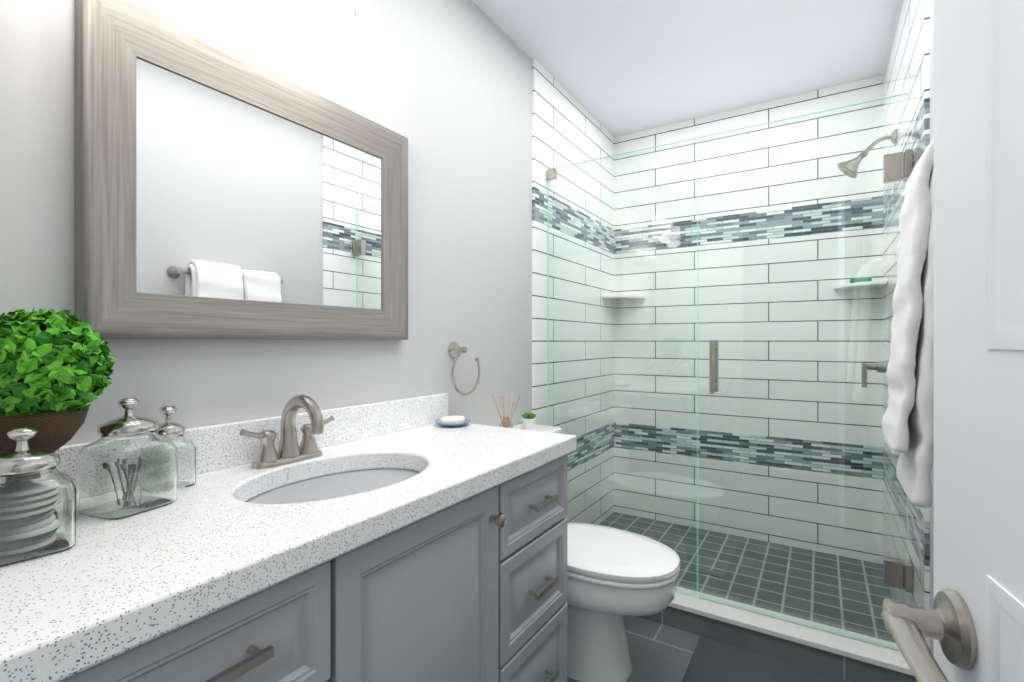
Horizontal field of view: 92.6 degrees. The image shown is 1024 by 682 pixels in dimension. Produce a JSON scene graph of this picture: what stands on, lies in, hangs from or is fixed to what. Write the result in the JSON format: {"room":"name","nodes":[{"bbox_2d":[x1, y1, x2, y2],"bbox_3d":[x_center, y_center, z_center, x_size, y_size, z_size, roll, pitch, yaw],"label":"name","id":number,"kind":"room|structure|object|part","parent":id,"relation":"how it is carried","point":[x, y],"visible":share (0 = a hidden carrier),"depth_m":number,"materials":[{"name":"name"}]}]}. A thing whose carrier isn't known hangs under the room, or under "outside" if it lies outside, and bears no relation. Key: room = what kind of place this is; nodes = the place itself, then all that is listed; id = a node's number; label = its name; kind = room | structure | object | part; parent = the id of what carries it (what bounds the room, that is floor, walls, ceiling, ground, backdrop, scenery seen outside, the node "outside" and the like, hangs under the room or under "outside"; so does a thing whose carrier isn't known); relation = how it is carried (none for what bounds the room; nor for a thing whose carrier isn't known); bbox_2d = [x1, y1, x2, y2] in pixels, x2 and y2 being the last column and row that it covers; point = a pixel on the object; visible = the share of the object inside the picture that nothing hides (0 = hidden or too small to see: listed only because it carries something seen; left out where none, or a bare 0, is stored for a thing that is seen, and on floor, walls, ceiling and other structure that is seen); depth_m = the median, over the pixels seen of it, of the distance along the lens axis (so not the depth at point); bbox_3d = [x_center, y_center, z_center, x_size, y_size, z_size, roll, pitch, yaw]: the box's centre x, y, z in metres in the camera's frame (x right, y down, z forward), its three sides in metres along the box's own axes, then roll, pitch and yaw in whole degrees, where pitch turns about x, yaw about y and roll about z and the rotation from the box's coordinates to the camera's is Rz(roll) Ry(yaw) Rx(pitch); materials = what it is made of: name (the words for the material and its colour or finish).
{"room":"bathroom","nodes":[
{"label":"bathroom","id":0,"kind":"room"},
{"bbox_2d":[0,0,531,445],"bbox_3d":[-0.394,-0.074,1.571,0.100,2.440,3.936,0,0,32],"label":"wall","id":1,"kind":"structure","parent":0,"point":[444,87],"depth_m":1.43,"materials":[{"name":"grey paint"}]},
{"bbox_2d":[75,0,407,339],"bbox_3d":[-0.549,-0.319,1.198,0.035,0.630,0.800,0,0,32],"label":"mirror","id":2,"kind":"object","parent":1,"relation":"attached to","point":[221,192],"visible":0.98,"depth_m":1.07,"materials":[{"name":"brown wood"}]},
{"bbox_3d":[-0.560,-0.319,1.205,0.008,0.462,0.632,0,0,32],"label":"glass","id":3,"kind":"part","parent":2,"relation":"part of","materials":[{"name":"white"}]},
{"bbox_2d":[54,393,447,485],"bbox_3d":[-0.628,0.231,1.086,0.019,0.096,1.490,0,0,32],"label":"backsplash","id":4,"kind":"structure","parent":1,"relation":"attached to","point":[216,447],"depth_m":1.33,"materials":[{"name":"white stone"}]},
{"bbox_2d":[306,0,355,35],"bbox_3d":[-0.570,-0.866,0.987,0.224,0.296,0.680,0,0,32],"label":"sconce","id":5,"kind":"object","parent":1,"relation":"attached to","point":[333,17],"visible":1,"depth_m":1.10,"materials":[{"name":"white glass"}]},
{"bbox_2d":[449,342,479,395],"bbox_3d":[-0.181,0.099,1.760,0.057,0.192,0.165,0,0,32],"label":"towel ring","id":6,"kind":"object","parent":1,"relation":"attached to","point":[456,351],"visible":1,"depth_m":1.74,"materials":[{"name":"silver metal"}]},
{"bbox_2d":[532,59,613,524],"bbox_3d":[0.374,-0.074,2.683,0.012,2.440,1.036,0,0,32],"label":"tile","id":7,"kind":"structure","parent":1,"relation":"attached to","point":[568,128],"depth_m":2.61,"materials":[{"name":"white tile"}]},
{"bbox_2d":[602,295,644,299],"bbox_3d":[0.680,-0.267,2.968,0.200,0.016,0.200,0,0,32],"label":"corner shelf","id":8,"kind":"object","parent":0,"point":[628,297],"depth_m":2.93,"materials":[{"name":"white stone"}]},
{"bbox_2d":[472,0,899,136],"bbox_3d":[0.236,-1.344,1.173,1.590,0.100,3.936,0,0,32],"label":"ceiling","id":9,"kind":"structure","parent":0,"point":[615,68],"depth_m":2.16,"materials":[{"name":"white paint"}]},
{"bbox_2d":[567,615,850,681],"bbox_3d":[0.236,1.196,1.173,1.590,0.100,3.936,0,0,32],"label":"floor","id":10,"kind":"structure","parent":0,"point":[659,652],"depth_m":1.81,"materials":[{"name":"tile"}]},
{"bbox_2d":[24,445,576,681],"bbox_3d":[-0.416,0.735,0.948,0.524,0.822,1.470,0,0,32],"label":"bathroom vanity","id":11,"kind":"object","parent":10,"relation":"on","point":[405,540],"depth_m":0.89,"materials":[{"name":"grey paint"}]},
{"bbox_2d":[0,423,576,681],"bbox_3d":[-0.420,0.301,0.955,0.510,0.045,1.490,0,0,32],"label":"countertop","id":12,"kind":"structure","parent":11,"relation":"on","point":[120,579],"depth_m":0.69,"materials":[{"name":"white stone"}]},
{"bbox_2d":[0,426,75,566],"bbox_3d":[-0.650,0.196,0.649,0.100,0.165,0.100,0,0,40],"label":"jar","id":13,"kind":"object","parent":12,"relation":"on","point":[37,503],"visible":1,"depth_m":0.63,"materials":[{"name":"clear glass"}]},
{"bbox_3d":[-0.650,0.141,0.649,0.076,0.055,0.076,0,0,40],"label":"lid","id":14,"kind":"part","parent":13,"relation":"part of","materials":[{"name":"silver metal"}]},
{"bbox_2d":[0,308,116,453],"bbox_3d":[-0.712,0.114,0.732,0.184,0.329,0.183,0,0,32],"label":"topiary","id":15,"kind":"object","parent":12,"relation":"on","point":[56,371],"visible":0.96,"depth_m":0.70,"materials":[{"name":"plant"}]},
{"bbox_2d":[76,398,176,519],"bbox_3d":[-0.642,0.187,0.819,0.108,0.183,0.108,0,0,20],"label":"jar","id":16,"kind":"object","parent":12,"relation":"on","point":[126,465],"visible":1,"depth_m":0.78,"materials":[{"name":"clear glass"}]},
{"bbox_3d":[-0.642,0.123,0.819,0.082,0.055,0.082,0,0,20],"label":"lid","id":17,"kind":"part","parent":16,"relation":"part of","materials":[{"name":"silver metal"}]},
{"bbox_2d":[155,405,195,488],"bbox_3d":[-0.656,0.201,0.934,0.072,0.155,0.072,0,0,27],"label":"jar","id":18,"kind":"object","parent":12,"relation":"on","point":[174,432],"visible":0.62,"depth_m":0.93,"materials":[{"name":"clear glass"}]},
{"bbox_3d":[-0.656,0.151,0.934,0.054,0.055,0.054,0,0,27],"label":"lid","id":19,"kind":"part","parent":18,"relation":"part of","materials":[{"name":"silver metal"}]},
{"bbox_2d":[236,395,335,468],"bbox_3d":[-0.480,0.200,1.113,0.146,0.157,0.234,0,0,32],"label":"faucet","id":20,"kind":"object","parent":12,"relation":"on","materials":[{"name":"silver metal"}]},
{"bbox_2d":[244,457,419,508],"bbox_3d":[-0.362,0.392,1.038,0.322,0.161,0.450,0,0,32],"label":"sink","id":21,"kind":"object","parent":12,"relation":"in","point":[299,492],"depth_m":1.11,"materials":[{"name":"white ceramic"}]},
{"bbox_2d":[435,415,470,426],"bbox_3d":[-0.196,0.265,1.619,0.120,0.027,0.120,0,0,32],"label":"soap dish","id":22,"kind":"object","parent":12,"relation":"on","point":[453,421],"visible":1,"depth_m":1.59,"materials":[{"name":"blue"}]},
{"bbox_2d":[508,423,680,681],"bbox_3d":[0.233,0.753,1.780,0.729,0.785,0.450,0,0,32],"label":"toilet","id":23,"kind":"object","parent":10,"relation":"on","point":[614,575],"visible":0.35,"depth_m":1.63,"materials":[{"name":"white ceramic"}]},
{"bbox_2d":[491,394,520,427],"bbox_3d":[-0.021,0.282,1.876,0.110,0.157,0.104,0,0,32],"label":"reed diffuser","id":24,"kind":"object","parent":23,"relation":"on","point":[505,425],"visible":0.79,"depth_m":1.86,"materials":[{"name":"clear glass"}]},
{"bbox_2d":[522,413,535,428],"bbox_3d":[0.071,0.329,2.018,0.062,0.063,0.062,0,0,32],"label":"succulent pot","id":25,"kind":"object","parent":23,"relation":"on","point":[529,420],"visible":1,"depth_m":2.00,"materials":[{"name":"white ceramic"}]},
{"bbox_3d":[0.298,0.745,1.739,0.574,0.054,0.384,0,0,32],"label":"lid","id":26,"kind":"part","parent":23,"relation":"part of","materials":[{"name":"white ceramic"}]},
{"bbox_3d":[0.315,0.760,1.729,0.532,0.019,0.382,0,0,32],"label":"seat","id":27,"kind":"part","parent":23,"relation":"part of","materials":[{"name":"white plastic"}]},
{"bbox_2d":[599,512,895,642],"bbox_3d":[1.000,1.116,2.384,1.366,0.060,0.849,0,0,32],"label":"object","id":28,"kind":"structure","parent":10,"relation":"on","point":[820,593],"depth_m":2.25,"materials":[{"name":"tile"}]},
{"bbox_2d":[695,567,723,577],"bbox_3d":[0.926,1.085,2.295,0.120,0.003,0.050,0,0,32],"label":"floor drain","id":29,"kind":"object","parent":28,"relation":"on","point":[711,572],"depth_m":2.29,"materials":[{"name":"silver metal"}]},
{"bbox_2d":[682,636,849,681],"bbox_3d":[0.751,1.138,1.362,0.600,0.016,0.845,0,0,32],"label":"bath mat","id":30,"kind":"object","parent":10,"relation":"on","point":[711,660],"visible":0.96,"depth_m":1.69,"materials":[{"name":"grey"}]},
{"bbox_2d":[638,606,915,681],"bbox_3d":[0.741,1.105,1.974,1.390,0.083,0.130,0,0,32],"label":"shower curb","id":31,"kind":"object","parent":10,"relation":"on","point":[833,664],"visible":0.23,"depth_m":1.76,"materials":[{"name":"tile"}]},
{"bbox_2d":[668,586,913,675],"bbox_3d":[0.739,1.052,1.971,1.364,0.022,0.146,0,0,32],"label":"threshold","id":32,"kind":"object","parent":31,"relation":"on","point":[860,649],"depth_m":1.76,"materials":[{"name":"white stone"}]},
{"bbox_2d":[547,93,912,651],"bbox_3d":[0.749,0.108,1.987,1.363,1.864,0.109,0,0,32],"label":"glass","id":33,"kind":"object","parent":32,"relation":"on","point":[897,573],"visible":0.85,"depth_m":1.88,"materials":[{"name":"green"}]},
{"bbox_3d":[1.036,0.102,1.806,0.664,1.853,0.010,0,0,32],"label":"door","id":34,"kind":"part","parent":33,"relation":"part of","materials":[{"name":"green"}]},
{"bbox_2d":[930,0,933,656],"bbox_3d":[0.866,-0.074,0.776,0.100,2.440,3.936,0,0,32],"label":"wall","id":35,"kind":"structure","parent":0,"point":[931,139],"depth_m":1.39,"materials":[{"name":"grey paint"}]},
{"bbox_2d":[833,280,886,289],"bbox_3d":[1.664,-0.267,2.347,0.200,0.016,0.200,0,0,32],"label":"corner shelf","id":36,"kind":"object","parent":35,"relation":"attached to","point":[856,285],"depth_m":2.32,"materials":[{"name":"white stone"}]},
{"bbox_2d":[850,277,871,282],"bbox_3d":[1.687,-0.291,2.366,0.085,0.030,0.055,0,0,32],"label":"bar","id":37,"kind":"object","parent":36,"relation":"on","point":[860,279],"depth_m":2.35,"materials":[{"name":"green"}]},
{"bbox_2d":[883,0,929,681],"bbox_3d":[1.512,-0.074,1.905,0.012,2.440,1.136,0,0,32],"label":"tile","id":38,"kind":"structure","parent":35,"relation":"attached to","point":[907,68],"depth_m":1.77,"materials":[{"name":"white tile"}]},
{"bbox_2d":[837,129,896,177],"bbox_3d":[1.456,-0.764,2.014,0.197,0.170,0.094,0,0,32],"label":"shower head","id":39,"kind":"object","parent":38,"relation":"attached to","point":[863,155],"depth_m":2.01},
{"bbox_2d":[861,361,888,387],"bbox_3d":[1.492,0.111,1.991,0.112,0.160,0.150,0,0,32],"label":"shower valve","id":40,"kind":"object","parent":38,"relation":"attached to","point":[872,367],"depth_m":2.00,"materials":[{"name":"silver metal"}]},
{"bbox_2d":[882,139,933,507],"bbox_3d":[0.854,-0.039,0.998,0.158,0.668,0.533,0,0,32],"label":"towel","id":41,"kind":"object","parent":35,"relation":"attached to","point":[908,424],"visible":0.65,"depth_m":0.86,"materials":[{"name":"white fabric"}]},
{"bbox_2d":[934,0,1023,681],"bbox_3d":[0.268,0.132,0.102,0.035,2.012,0.760,0,0,22],"label":"door","id":42,"kind":"structure","parent":35,"relation":"in","point":[978,461],"depth_m":0.39,"materials":[{"name":"white paint"}]},
{"bbox_3d":[1.259,-0.074,2.795,1.390,2.440,0.100,0,0,32],"label":"wall","id":43,"kind":"structure","parent":0,"visible":0},
{"bbox_2d":[614,75,882,563],"bbox_3d":[1.230,-0.074,2.748,1.366,2.440,0.012,0,0,32],"label":"tile","id":44,"kind":"structure","parent":43,"relation":"attached to","point":[855,92],"depth_m":2.67,"materials":[{"name":"white tile"}]}
]}

